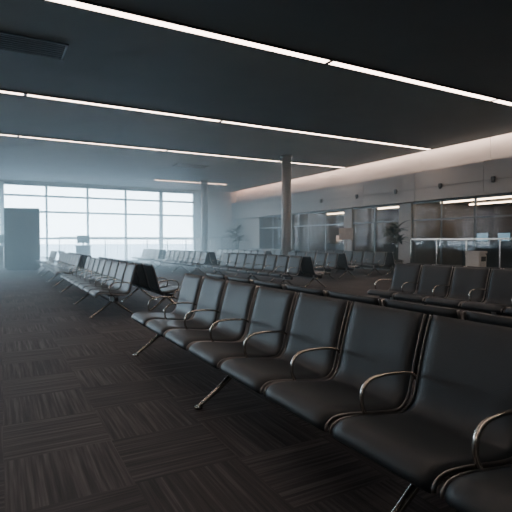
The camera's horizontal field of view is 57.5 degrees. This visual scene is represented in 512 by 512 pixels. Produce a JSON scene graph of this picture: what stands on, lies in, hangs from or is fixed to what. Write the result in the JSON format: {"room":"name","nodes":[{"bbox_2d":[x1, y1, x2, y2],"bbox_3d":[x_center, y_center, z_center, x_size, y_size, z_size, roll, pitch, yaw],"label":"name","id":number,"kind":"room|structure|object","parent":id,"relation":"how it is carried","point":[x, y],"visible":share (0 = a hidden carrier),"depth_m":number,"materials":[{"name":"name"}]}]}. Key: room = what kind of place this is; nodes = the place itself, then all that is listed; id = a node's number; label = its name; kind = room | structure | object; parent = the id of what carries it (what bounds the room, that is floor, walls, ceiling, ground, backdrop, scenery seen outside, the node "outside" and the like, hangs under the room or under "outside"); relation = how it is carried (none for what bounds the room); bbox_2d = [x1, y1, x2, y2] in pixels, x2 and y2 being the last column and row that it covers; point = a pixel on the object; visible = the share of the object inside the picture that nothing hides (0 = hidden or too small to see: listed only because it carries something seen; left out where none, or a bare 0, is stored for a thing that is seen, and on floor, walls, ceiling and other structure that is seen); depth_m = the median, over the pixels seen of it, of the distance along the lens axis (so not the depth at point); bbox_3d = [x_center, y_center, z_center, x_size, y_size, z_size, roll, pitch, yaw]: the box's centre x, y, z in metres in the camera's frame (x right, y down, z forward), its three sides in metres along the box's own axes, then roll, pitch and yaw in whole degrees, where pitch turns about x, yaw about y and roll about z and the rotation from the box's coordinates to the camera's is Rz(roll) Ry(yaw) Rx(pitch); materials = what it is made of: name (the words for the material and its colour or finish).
{"room":"airport waiting area","nodes":[
{"label":"airport waiting area","id":0,"kind":"room"},
{"bbox_2d":[0,179,235,253],"bbox_3d":[-12.696,-2.268,28.392,37.450,5.400,0.300,-1,2,-29],"label":"wall","id":1,"kind":"structure","parent":0,"point":[220,220],"depth_m":33.50,"materials":[{"name":"white paint"}]},
{"bbox_2d":[0,182,194,262],"bbox_3d":[-16.618,-1.880,26.175,28.030,4.760,0.200,-1,2,-29],"label":"window","id":2,"kind":"structure","parent":1,"relation":"in","point":[2,194],"depth_m":29.86,"materials":[{"name":"metal"}]},
{"bbox_2d":[0,0,511,191],"bbox_3d":[-5.990,-4.097,9.654,30.880,0.400,38.900,-1,2,-29],"label":"ceiling","id":3,"kind":"structure","parent":0,"point":[462,44],"depth_m":10.77,"materials":[{"name":"paint"}]},
{"bbox_2d":[0,31,68,60],"bbox_3d":[-4.303,-3.846,8.475,1.600,0.030,0.800,-1,2,-29],"label":"ceiling vent","id":4,"kind":"object","parent":3,"relation":"attached to","point":[11,42],"depth_m":8.55,"materials":[{"name":"black metal"}]},
{"bbox_2d":[0,133,346,167],"bbox_3d":[-8.690,-4.056,15.476,29.730,0.037,0.240,-1,2,-29],"label":"ceiling light","id":5,"kind":"object","parent":3,"relation":"in","point":[2,134],"depth_m":18.03,"materials":[{"name":"white plastic"}]},
{"bbox_2d":[155,179,227,184],"bbox_3d":[-3.814,-4.442,28.115,4.630,0.037,0.240,-1,2,-29],"label":"ceiling light","id":6,"kind":"object","parent":3,"relation":"in","point":[155,179],"depth_m":27.83,"materials":[{"name":"white plastic"}]},
{"bbox_2d":[173,163,209,168],"bbox_3d":[-3.068,-4.263,22.142,1.600,0.030,0.800,-1,2,-29],"label":"ceiling vent","id":7,"kind":"object","parent":3,"relation":"attached to","point":[178,164],"depth_m":22.17,"materials":[{"name":"grey metal"}]},
{"bbox_2d":[0,89,433,149],"bbox_3d":[-6.241,-3.919,11.004,29.730,0.037,0.240,-1,2,-29],"label":"ceiling light","id":8,"kind":"object","parent":3,"relation":"in","point":[4,91],"depth_m":13.35,"materials":[{"name":"white plastic"}]},
{"bbox_2d":[42,0,511,106],"bbox_3d":[-3.744,-3.780,6.445,29.730,0.037,0.240,-1,2,-29],"label":"ceiling light","id":9,"kind":"object","parent":3,"relation":"in","point":[80,4],"depth_m":8.49,"materials":[{"name":"white plastic"}]},
{"bbox_2d":[0,261,511,511],"bbox_3d":[-3.196,1.054,11.341,37.250,0.200,38.900,-1,2,-29],"label":"floor","id":10,"kind":"structure","parent":0,"point":[88,424],"depth_m":3.20,"materials":[{"name":"carpet"}]},
{"bbox_2d":[0,235,4,268],"bbox_3d":[-12.615,-0.219,22.728,0.800,1.650,0.620,0,2,-12],"label":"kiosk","id":11,"kind":"object","parent":10,"relation":"on","point":[2,266],"visible":0.67,"depth_m":22.58,"materials":[{"name":"grey"}]},
{"bbox_2d":[4,208,40,269],"bbox_3d":[-10.783,-0.784,21.553,1.480,2.850,0.290,0,2,-14],"label":"information totem","id":12,"kind":"object","parent":10,"relation":"on","point":[21,225],"visible":0.89,"depth_m":21.42,"materials":[{"name":"grey metal"}]},
{"bbox_2d":[34,250,56,273],"bbox_3d":[-9.050,0.233,20.097,0.794,0.907,2.592,-1,2,-29],"label":"bench","id":13,"kind":"object","parent":10,"relation":"on","point":[53,254],"visible":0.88,"depth_m":19.81,"materials":[{"name":"black leather"}]},
{"bbox_2d":[41,252,80,286],"bbox_3d":[-6.591,0.370,15.608,0.794,0.907,5.152,-1,2,-29],"label":"bench","id":14,"kind":"object","parent":10,"relation":"on","point":[66,261],"visible":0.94,"depth_m":15.03,"materials":[{"name":"black leather"}]},
{"bbox_2d":[68,252,91,273],"bbox_3d":[-5.749,0.356,16.069,0.794,0.907,5.152,-1,2,-29],"label":"bench","id":15,"kind":"object","parent":10,"relation":"on","point":[83,259],"visible":0.27,"depth_m":15.46,"materials":[{"name":"black leather"}]},
{"bbox_2d":[75,235,91,254],"bbox_3d":[-9.455,-0.307,25.597,0.800,1.650,0.620,0,2,-12],"label":"podium","id":16,"kind":"object","parent":10,"relation":"on","point":[81,249],"visible":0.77,"depth_m":25.45,"materials":[{"name":"grey"}]},
{"bbox_2d":[60,257,136,317],"bbox_3d":[-3.566,0.539,10.085,0.794,0.907,5.152,-1,2,-29],"label":"bench","id":17,"kind":"object","parent":10,"relation":"on","point":[110,279],"visible":1,"depth_m":9.14,"materials":[{"name":"black leather"}]},
{"bbox_2d":[98,256,180,311],"bbox_3d":[-2.724,0.525,10.546,0.794,0.907,5.152,-1,2,-29],"label":"bench","id":18,"kind":"object","parent":10,"relation":"on","point":[145,277],"visible":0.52,"depth_m":8.76,"materials":[{"name":"black leather"}]},
{"bbox_2d":[132,249,159,265],"bbox_3d":[-5.909,0.086,24.916,0.794,0.907,3.232,-1,2,-29],"label":"bench","id":19,"kind":"object","parent":10,"relation":"on","point":[147,254],"visible":0.94,"depth_m":24.67,"materials":[{"name":"black leather"}]},
{"bbox_2d":[59,237,238,261],"bbox_3d":[-6.304,-0.411,29.840,11.720,1.600,0.120,-1,2,-29],"label":"guard railing","id":20,"kind":"object","parent":10,"relation":"on","point":[59,237],"visible":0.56,"depth_m":29.17,"materials":[{"name":"silver metal"}]},
{"bbox_2d":[151,249,175,266],"bbox_3d":[-5.067,0.071,25.377,0.794,0.907,3.232,-1,2,-29],"label":"bench","id":21,"kind":"object","parent":10,"relation":"on","point":[162,253],"visible":0.31,"depth_m":24.53,"materials":[{"name":"black leather"}]},
{"bbox_2d":[153,250,207,273],"bbox_3d":[-3.393,0.226,20.322,0.794,0.907,5.152,-1,2,-29],"label":"bench","id":22,"kind":"object","parent":10,"relation":"on","point":[177,257],"visible":0.99,"depth_m":19.90,"materials":[{"name":"black leather"}]},
{"bbox_2d":[174,250,227,273],"bbox_3d":[-2.551,0.212,20.782,0.794,0.907,5.152,-1,2,-29],"label":"bench","id":23,"kind":"object","parent":10,"relation":"on","point":[211,257],"visible":0.23,"depth_m":18.95,"materials":[{"name":"black leather"}]},
{"bbox_2d":[200,180,208,250],"bbox_3d":[-3.044,-1.993,27.585,0.520,4.900,0.520,-1,2,-29],"label":"round column","id":24,"kind":"structure","parent":10,"relation":"on","point":[204,183],"depth_m":27.41,"materials":[{"name":"metal"}]},
{"bbox_2d":[224,225,253,246],"bbox_3d":[-1.207,-0.653,26.779,1.544,2.270,1.636,1,2,33],"label":"potted plant","id":25,"kind":"object","parent":10,"relation":"on","point":[238,228],"visible":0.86,"depth_m":26.75,"materials":[{"name":"green plant"}]},
{"bbox_2d":[216,249,265,261],"bbox_3d":[-1.098,0.163,22.375,0.794,0.907,5.152,-1,2,-29],"label":"bench","id":26,"kind":"object","parent":10,"relation":"on","point":[220,252],"visible":0.16,"depth_m":22.90,"materials":[{"name":"black leather"}]},
{"bbox_2d":[228,249,271,253],"bbox_3d":[-0.256,0.149,22.836,0.794,0.907,5.152,-1,2,-29],"label":"bench","id":27,"kind":"object","parent":10,"relation":"on","point":[267,252],"visible":0.02,"depth_m":20.79,"materials":[{"name":"black leather"}]},
{"bbox_2d":[206,253,302,284],"bbox_3d":[-0.271,0.400,14.623,0.794,0.907,5.152,-1,2,-29],"label":"bench","id":28,"kind":"object","parent":10,"relation":"on","point":[276,266],"visible":0.98,"depth_m":14.10,"materials":[{"name":"black leather"}]},
{"bbox_2d":[248,248,294,254],"bbox_3d":[0.446,0.071,25.385,0.794,0.907,5.152,-1,2,-29],"label":"bench","id":29,"kind":"object","parent":10,"relation":"on","point":[274,251],"visible":0.06,"depth_m":25.01,"materials":[{"name":"black leather"}]},
{"bbox_2d":[230,252,330,286],"bbox_3d":[0.571,0.386,15.084,0.794,0.907,5.152,-1,2,-29],"label":"bench","id":30,"kind":"object","parent":10,"relation":"on","point":[306,268],"visible":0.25,"depth_m":13.03,"materials":[{"name":"black leather"}]},
{"bbox_2d":[280,155,292,254],"bbox_3d":[1.278,-1.752,19.694,0.520,4.900,0.520,-1,2,-29],"label":"round column","id":31,"kind":"structure","parent":10,"relation":"on","point":[286,159],"depth_m":19.52,"materials":[{"name":"metal"}]},
{"bbox_2d":[288,252,338,279],"bbox_3d":[1.764,0.323,17.150,0.794,0.907,3.232,-1,2,-29],"label":"bench","id":32,"kind":"object","parent":10,"relation":"on","point":[327,260],"visible":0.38,"depth_m":16.44,"materials":[{"name":"black leather"}]},
{"bbox_2d":[131,273,511,511],"bbox_3d":[0.026,0.739,3.527,0.794,0.907,5.152,-1,2,-29],"label":"bench","id":33,"kind":"object","parent":10,"relation":"on","point":[455,428],"visible":1,"depth_m":2.53,"materials":[{"name":"black leather"}]},
{"bbox_2d":[236,203,415,263],"bbox_3d":[8.009,-0.707,17.425,0.300,2.950,38.900,-1,2,-29],"label":"piers","id":34,"kind":"object","parent":10,"relation":"on","point":[251,225],"depth_m":23.25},
{"bbox_2d":[306,252,359,278],"bbox_3d":[2.607,0.309,17.611,0.794,0.907,3.232,-1,2,-29],"label":"bench","id":35,"kind":"object","parent":10,"relation":"on","point":[342,262],"visible":0.27,"depth_m":16.34,"materials":[{"name":"black leather"}]},
{"bbox_2d":[323,235,343,250],"bbox_3d":[5.182,-0.354,26.666,0.800,1.680,3.500,-1,2,-29],"label":"countertop","id":36,"kind":"structure","parent":10,"relation":"on","point":[339,246],"depth_m":27.08,"materials":[{"name":"grey paint"}]},
{"bbox_2d":[339,228,352,250],"bbox_3d":[4.275,-0.352,22.177,0.500,1.950,0.500,-1,2,-40],"label":"sign","id":37,"kind":"object","parent":10,"relation":"on","point":[346,234],"visible":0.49,"depth_m":22.13,"materials":[{"name":"white laminate"}]},
{"bbox_2d":[309,250,386,275],"bbox_3d":[3.471,0.240,19.862,0.794,0.907,5.152,-1,2,-29],"label":"bench","id":38,"kind":"object","parent":10,"relation":"on","point":[379,260],"visible":0.51,"depth_m":18.56,"materials":[{"name":"black leather"}]},
{"bbox_2d":[205,272,511,379],"bbox_3d":[0.868,0.725,3.988,0.794,0.907,5.152,-1,2,-29],"label":"bench","id":39,"kind":"object","parent":10,"relation":"on","point":[426,309],"visible":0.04,"depth_m":3.15,"materials":[{"name":"black leather"}]},
{"bbox_2d":[325,250,403,274],"bbox_3d":[4.314,0.226,20.323,0.794,0.907,5.152,-1,2,-29],"label":"bench","id":40,"kind":"object","parent":10,"relation":"on","point":[389,262],"visible":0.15,"depth_m":18.23,"materials":[{"name":"black leather"}]},
{"bbox_2d":[382,244,397,267],"bbox_3d":[7.343,-0.234,22.721,0.800,1.680,2.500,-1,2,-29],"label":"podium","id":41,"kind":"structure","parent":10,"relation":"on","point":[387,247],"depth_m":23.20,"materials":[{"name":"grey paint"}]},
{"bbox_2d":[377,220,415,273],"bbox_3d":[5.692,-0.364,19.097,1.448,2.161,1.430,0,2,-2],"label":"potted plant","id":42,"kind":"object","parent":10,"relation":"on","point":[393,230],"visible":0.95,"depth_m":19.02,"materials":[{"name":"green plant"}]},
{"bbox_2d":[367,263,511,316],"bbox_3d":[3.330,0.649,6.486,0.794,0.907,4.512,-1,2,-29],"label":"bench","id":43,"kind":"object","parent":10,"relation":"on","point":[468,286],"visible":0.94,"depth_m":7.25,"materials":[{"name":"black leather"}]},
{"bbox_2d":[406,263,511,306],"bbox_3d":[4.172,0.635,6.947,0.794,0.907,4.512,-1,2,-29],"label":"bench","id":44,"kind":"object","parent":10,"relation":"on","point":[406,263],"visible":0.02,"depth_m":7.76,"materials":[{"name":"black leather"}]},
{"bbox_2d":[410,238,511,267],"bbox_3d":[8.269,0.142,14.685,0.120,1.420,8.920,-1,2,-29],"label":"glass balustrade","id":45,"kind":"object","parent":10,"relation":"on","point":[466,239],"visible":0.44,"depth_m":16.34,"materials":[{"name":"silver metal"}]},
{"bbox_2d":[465,251,487,266],"bbox_3d":[6.594,0.363,14.002,0.480,1.020,0.480,-1,2,-40],"label":"waste bin","id":46,"kind":"object","parent":10,"relation":"on","point":[473,258],"visible":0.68,"depth_m":13.83,"materials":[{"name":"white laminate"}]},
{"bbox_2d":[460,232,511,268],"bbox_3d":[10.015,-0.098,18.258,0.800,1.680,4.100,-1,2,-29],"label":"countertop","id":47,"kind":"structure","parent":10,"relation":"on","point":[492,257],"depth_m":18.57,"materials":[{"name":"grey paint"}]},
{"bbox_2d":[263,219,281,248],"bbox_3d":[1.261,-1.293,35.781,5.500,3.000,0.200,-1,2,-29],"label":"wall","id":48,"kind":"structure","parent":0,"point":[267,233],"depth_m":35.63,"materials":[{"name":"glass"}]},
{"bbox_2d":[296,214,343,251],"bbox_3d":[4.670,-1.103,29.556,5.500,3.000,0.200,-1,2,-29],"label":"wall","id":49,"kind":"structure","parent":0,"point":[317,233],"depth_m":28.93,"materials":[{"name":"glass"}]},
{"bbox_2d":[232,133,511,218],"bbox_3d":[7.834,-3.353,17.248,0.600,2.350,38.900,-1,2,-29],"label":"wall","id":50,"kind":"structure","parent":0,"point":[464,170],"depth_m":19.92,"materials":[{"name":"grey paint"}]},
{"bbox_2d":[260,193,511,270],"bbox_3d":[8.662,-0.668,16.130,0.080,2.950,34.860,-1,2,-29],"label":"window","id":51,"kind":"structure","parent":50,"relation":"in","point":[475,216],"depth_m":19.80,"materials":[{"name":"metal"}]},
{"bbox_2d":[356,208,398,251],"bbox_3d":[7.264,-0.959,24.822,5.500,3.000,0.200,-1,2,-29],"label":"wall","id":52,"kind":"structure","parent":0,"point":[364,232],"depth_m":24.00,"materials":[{"name":"glass"}]},
{"bbox_2d":[263,195,511,219],"bbox_3d":[10.619,-2.375,18.804,5.750,0.200,38.900,-1,2,-29],"label":"ceiling","id":53,"kind":"structure","parent":0,"point":[499,199],"depth_m":21.05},
{"bbox_2d":[378,206,398,208],"bbox_3d":[6.479,-2.358,22.477,0.669,0.060,1.431,-1,2,-29],"label":"ceiling light","id":54,"kind":"object","parent":53,"relation":"attached to","point":[395,206],"depth_m":22.98,"materials":[{"name":"white plastic"}]},
{"bbox_2d":[440,196,511,204],"bbox_3d":[9.406,-2.245,18.796,2.657,0.060,3.127,-1,2,-29],"label":"ceiling light","id":55,"kind":"object","parent":53,"relation":"attached to","point":[456,201],"depth_m":19.17,"materials":[{"name":"white plastic"}]},
{"bbox_2d":[416,203,493,265],"bbox_3d":[9.088,-0.857,21.491,5.500,3.000,0.200,-1,2,-29],"label":"wall","id":56,"kind":"structure","parent":0,"point":[452,228],"depth_m":21.17,"materials":[{"name":"glass"}]},
{"bbox_2d":[493,205,511,243],"bbox_3d":[13.053,-0.917,20.181,0.200,3.200,38.900,-1,2,-29],"label":"wall","id":57,"kind":"structure","parent":0,"point":[501,224],"depth_m":22.30,"materials":[{"name":"glass"}]},
{"label":"outside","id":58,"kind":"structure","parent":0,"visible":0},
{"bbox_2d":[40,244,192,260],"bbox_3d":[-105.643,-5.084,244.978,450.000,0.200,468.700,-1,2,-29],"label":"ground","id":59,"kind":"structure","parent":58,"point":[136,249],"depth_m":138.33,"materials":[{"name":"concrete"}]}
]}

